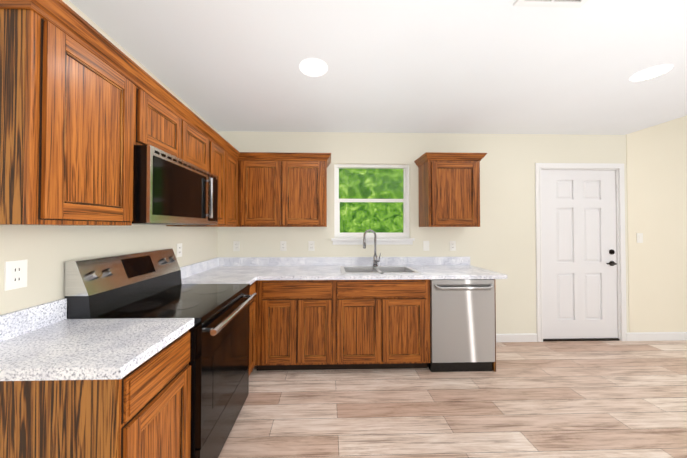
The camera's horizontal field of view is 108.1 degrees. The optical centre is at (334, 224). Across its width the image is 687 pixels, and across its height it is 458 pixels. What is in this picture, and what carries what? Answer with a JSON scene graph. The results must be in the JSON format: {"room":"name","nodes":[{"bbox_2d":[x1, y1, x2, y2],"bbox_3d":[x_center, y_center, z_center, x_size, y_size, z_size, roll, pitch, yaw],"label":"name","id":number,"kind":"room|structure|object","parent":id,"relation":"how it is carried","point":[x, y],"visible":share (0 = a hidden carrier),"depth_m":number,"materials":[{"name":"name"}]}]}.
{"room":"kitchen","nodes":[
{"label":"kitchen","id":0,"kind":"room"},
{"bbox_2d":[0,0,217,314],"bbox_3d":[-1.355,0.062,-0.152,0.120,2.600,6.410,0,-1,-1],"label":"wall","id":1,"kind":"structure","parent":0,"point":[47,251],"depth_m":1.26,"materials":[{"name":"paint"}]},
{"bbox_2d":[4,259,27,290],"bbox_3d":[-1.320,0.207,1.032,0.008,0.116,0.072,0,-1,-1],"label":"electrical outlet","id":2,"kind":"object","parent":1,"relation":"attached to","point":[15,274],"visible":1,"depth_m":1.03,"materials":[{"name":"white plastic"}]},
{"bbox_2d":[0,0,143,225],"bbox_3d":[-1.148,-0.373,1.015,0.346,0.749,0.423,0,-1,-1],"label":"upper cabinet","id":3,"kind":"object","parent":1,"relation":"attached to","point":[85,107],"depth_m":0.89,"materials":[{"name":"brown wood"}]},
{"bbox_2d":[140,76,211,172],"bbox_3d":[-1.162,-0.567,1.611,0.346,0.345,0.765,0,-1,-1],"label":"upper cabinet","id":4,"kind":"object","parent":1,"relation":"attached to","point":[170,128],"depth_m":1.53,"materials":[{"name":"brown wood"}]},
{"bbox_2d":[132,145,217,224],"bbox_3d":[-1.109,-0.196,1.607,0.453,0.390,0.754,0,-1,-1],"label":"over-the-range microwave","id":5,"kind":"object","parent":4,"relation":"attached to","point":[169,189],"visible":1,"depth_m":1.39,"materials":[{"name":"silver metal"}]},
{"bbox_2d":[177,243,181,256],"bbox_3d":[-1.348,0.221,2.162,0.008,0.116,0.072,0,-1,-1],"label":"electrical outlet","id":6,"kind":"object","parent":1,"relation":"attached to","point":[179,249],"visible":1,"depth_m":2.16,"materials":[{"name":"white plastic"}]},
{"bbox_2d":[166,132,235,226],"bbox_3d":[-1.180,-0.357,2.305,0.346,0.749,0.628,0,-1,-1],"label":"upper cabinet","id":7,"kind":"object","parent":1,"relation":"attached to","point":[223,155],"depth_m":2.27,"materials":[{"name":"brown wood"}]},
{"bbox_2d":[69,0,686,134],"bbox_3d":[2.426,-1.597,-0.107,7.680,0.918,6.270,0,-1,-1],"label":"ceiling","id":8,"kind":"structure","parent":0,"point":[460,66],"depth_m":1.70,"materials":[{"name":"paint"}]},
{"bbox_2d":[299,58,327,76],"bbox_3d":[-0.152,-1.110,1.768,0.200,0.007,0.200,0,-1,-1],"label":"recessed light","id":9,"kind":"object","parent":8,"relation":"in","point":[313,67],"visible":1,"depth_m":1.75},
{"bbox_2d":[513,0,587,7],"bbox_3d":[1.083,-1.116,1.099,0.345,0.012,0.340,0,-1,-1],"label":"ceiling vent","id":10,"kind":"object","parent":8,"relation":"in","point":[554,3],"visible":1,"depth_m":1.25,"materials":[{"name":"white paint"}]},
{"bbox_2d":[629,64,672,81],"bbox_3d":[2.317,-1.109,1.830,0.200,0.007,0.200,0,-1,-1],"label":"recessed light","id":11,"kind":"object","parent":8,"relation":"in","point":[651,72],"visible":1,"depth_m":1.81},
{"bbox_2d":[218,340,686,457],"bbox_3d":[2.409,1.393,-0.070,7.710,0.060,6.420,0,-1,-1],"label":"floor","id":12,"kind":"structure","parent":0,"point":[585,399],"depth_m":1.88,"materials":[{"name":"brown wood"}]},
{"bbox_2d":[0,330,190,457],"bbox_3d":[-1.008,0.937,1.002,0.626,0.880,0.423,0,-1,-1],"label":"base cabinet","id":13,"kind":"object","parent":12,"relation":"on","point":[142,410],"depth_m":0.80,"materials":[{"name":"brown wood"}]},
{"bbox_2d":[0,298,193,380],"bbox_3d":[-1.004,0.425,1.003,0.633,0.138,0.435,0,-1,-1],"label":"countertop","id":14,"kind":"structure","parent":13,"relation":"on","point":[47,341],"depth_m":0.96,"materials":[{"name":"stone"}]},
{"bbox_2d":[65,248,256,457],"bbox_3d":[-0.968,0.784,1.599,0.725,1.200,0.758,0,-1,-1],"label":"range","id":15,"kind":"object","parent":12,"relation":"on","point":[145,284],"visible":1,"depth_m":1.42,"materials":[{"name":"black metal"}]},
{"bbox_2d":[249,283,255,374],"bbox_3d":[-1.036,0.951,2.138,0.626,0.880,0.321,0,-1,-1],"label":"base cabinet","id":16,"kind":"object","parent":12,"relation":"on","point":[252,287],"depth_m":2.19,"materials":[{"name":"brown wood"}]},
{"bbox_2d":[180,265,259,284],"bbox_3d":[-1.018,0.439,2.120,0.660,0.138,0.271,0,-1,-1],"label":"countertop","id":17,"kind":"structure","parent":16,"relation":"on","point":[190,274],"depth_m":2.32,"materials":[{"name":"stone"}]},
{"bbox_2d":[254,280,269,370],"bbox_3d":[-0.990,0.956,2.595,0.740,0.880,0.626,0,-1,-1],"label":"base cabinet","id":18,"kind":"object","parent":12,"relation":"on","point":[262,287],"depth_m":2.30,"materials":[{"name":"brown wood"}]},
{"bbox_2d":[270,280,345,369],"bbox_3d":[-0.307,0.957,2.613,0.752,0.880,0.626,0,-1,-1],"label":"base cabinet","id":19,"kind":"object","parent":12,"relation":"on","point":[335,324],"depth_m":2.31,"materials":[{"name":"brown wood"}]},
{"bbox_2d":[191,257,506,279],"bbox_3d":[0.128,0.446,2.613,2.977,0.138,0.659,0,-1,-1],"label":"countertop","id":20,"kind":"structure","parent":19,"relation":"on","point":[271,268],"depth_m":2.79,"materials":[{"name":"stone"}]},
{"bbox_2d":[363,229,380,266],"bbox_3d":[0.421,0.262,2.830,0.206,0.419,0.060,0,-1,-1],"label":"faucet","id":21,"kind":"object","parent":20,"relation":"on","point":[375,261],"visible":1,"depth_m":2.82,"materials":[{"name":"silver metal"}]},
{"bbox_2d":[340,266,420,273],"bbox_3d":[0.446,0.563,2.637,0.770,0.186,0.470,0,-1,-1],"label":"sink","id":22,"kind":"object","parent":20,"relation":"in","point":[376,270],"visible":0.29,"depth_m":2.78,"materials":[{"name":"silver metal"}]},
{"bbox_2d":[346,283,430,368],"bbox_3d":[0.445,1.047,2.630,0.898,0.700,0.626,0,-1,-1],"label":"base cabinet","id":23,"kind":"object","parent":12,"relation":"on","point":[388,324],"depth_m":2.33,"materials":[{"name":"brown wood"}]},
{"bbox_2d":[427,279,494,371],"bbox_3d":[1.199,0.960,2.600,0.597,0.874,0.613,0,-1,-1],"label":"dishwasher","id":24,"kind":"object","parent":12,"relation":"on","point":[462,325],"visible":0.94,"depth_m":2.34,"materials":[{"name":"metal"}]},
{"bbox_2d":[218,116,686,333],"bbox_3d":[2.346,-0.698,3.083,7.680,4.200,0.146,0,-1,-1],"label":"wall","id":25,"kind":"structure","parent":0,"point":[502,239],"depth_m":3.00,"materials":[{"name":"paint"}]},
{"bbox_2d":[233,241,239,250],"bbox_3d":[-1.151,0.250,2.912,0.072,0.116,0.008,0,-1,-1],"label":"electrical outlet","id":26,"kind":"object","parent":25,"relation":"attached to","point":[236,245],"visible":1,"depth_m":2.91,"materials":[{"name":"white plastic"}]},
{"bbox_2d":[236,152,327,226],"bbox_3d":[-0.574,-0.351,2.749,0.964,0.749,0.373,0,-1,-1],"label":"upper cabinet","id":27,"kind":"object","parent":25,"relation":"attached to","point":[274,189],"depth_m":2.62,"materials":[{"name":"brown wood"}]},
{"bbox_2d":[280,241,285,250],"bbox_3d":[-0.606,0.251,2.926,0.072,0.116,0.008,0,-1,-1],"label":"electrical outlet","id":28,"kind":"object","parent":25,"relation":"attached to","point":[282,245],"visible":1,"depth_m":2.92,"materials":[{"name":"white plastic"}]},
{"bbox_2d":[308,241,314,250],"bbox_3d":[-0.276,0.251,2.934,0.072,0.116,0.008,0,-1,-1],"label":"electrical outlet","id":29,"kind":"object","parent":25,"relation":"attached to","point":[311,245],"visible":1,"depth_m":2.93,"materials":[{"name":"white plastic"}]},
{"bbox_2d":[331,164,414,244],"bbox_3d":[0.448,-0.246,2.998,0.980,0.965,0.140,0,-1,-1],"label":"window unit","id":30,"kind":"structure","parent":25,"relation":"in","point":[405,216],"depth_m":3.01,"materials":[{"name":"white plastic"}]},
{"bbox_2d":[423,241,428,250],"bbox_3d":[1.088,0.251,2.969,0.072,0.116,0.006,0,-1,-1],"label":"electrical outlet","id":31,"kind":"object","parent":25,"relation":"attached to","point":[425,245],"visible":1,"depth_m":2.97,"materials":[{"name":"white plastic"}]},
{"bbox_2d":[414,152,486,226],"bbox_3d":[1.282,-0.368,2.806,0.660,0.785,0.352,0,-1,-1],"label":"upper cabinet","id":32,"kind":"object","parent":25,"relation":"attached to","point":[449,188],"visible":1,"depth_m":2.67,"materials":[{"name":"brown wood"}]},
{"bbox_2d":[450,241,455,250],"bbox_3d":[1.408,0.251,2.976,0.072,0.116,0.008,0,-1,-1],"label":"electrical outlet","id":33,"kind":"object","parent":25,"relation":"attached to","point":[452,245],"visible":1,"depth_m":2.97,"materials":[{"name":"white plastic"}]},
{"bbox_2d":[541,170,617,338],"bbox_3d":[2.965,0.355,3.021,0.949,2.045,0.106,0,-1,-1],"label":"door leaf","id":34,"kind":"structure","parent":25,"relation":"in","point":[579,273],"depth_m":3.03,"materials":[{"name":"white paint"}]},
{"bbox_2d":[535,163,626,341],"bbox_3d":[2.969,0.329,3.078,1.097,2.146,0.160,0,-1,-1],"label":"door frame","id":35,"kind":"structure","parent":25,"relation":"attached to","point":[618,168],"depth_m":3.01,"materials":[{"name":"white paint"}]},
{"bbox_2d":[496,332,686,341],"bbox_3d":[3.853,1.353,3.018,4.670,0.097,0.020,0,-1,-1],"label":"baseboard","id":36,"kind":"structure","parent":25,"relation":"attached to","point":[631,336],"depth_m":3.00,"materials":[{"name":"white paint"}]},
{"bbox_2d":[636,233,642,242],"bbox_3d":[3.708,0.162,3.027,0.072,0.116,0.012,0,-1,-1],"label":"switch plate","id":37,"kind":"object","parent":25,"relation":"attached to","point":[639,237],"visible":1,"depth_m":3.03,"materials":[{"name":"white plastic"}]},
{"label":"outside","id":38,"kind":"structure","parent":0,"visible":0},
{"bbox_2d":[339,168,402,232],"bbox_3d":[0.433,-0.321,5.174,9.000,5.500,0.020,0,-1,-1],"label":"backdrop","id":39,"kind":"structure","parent":38,"point":[371,222],"depth_m":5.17,"materials":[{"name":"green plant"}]}
]}

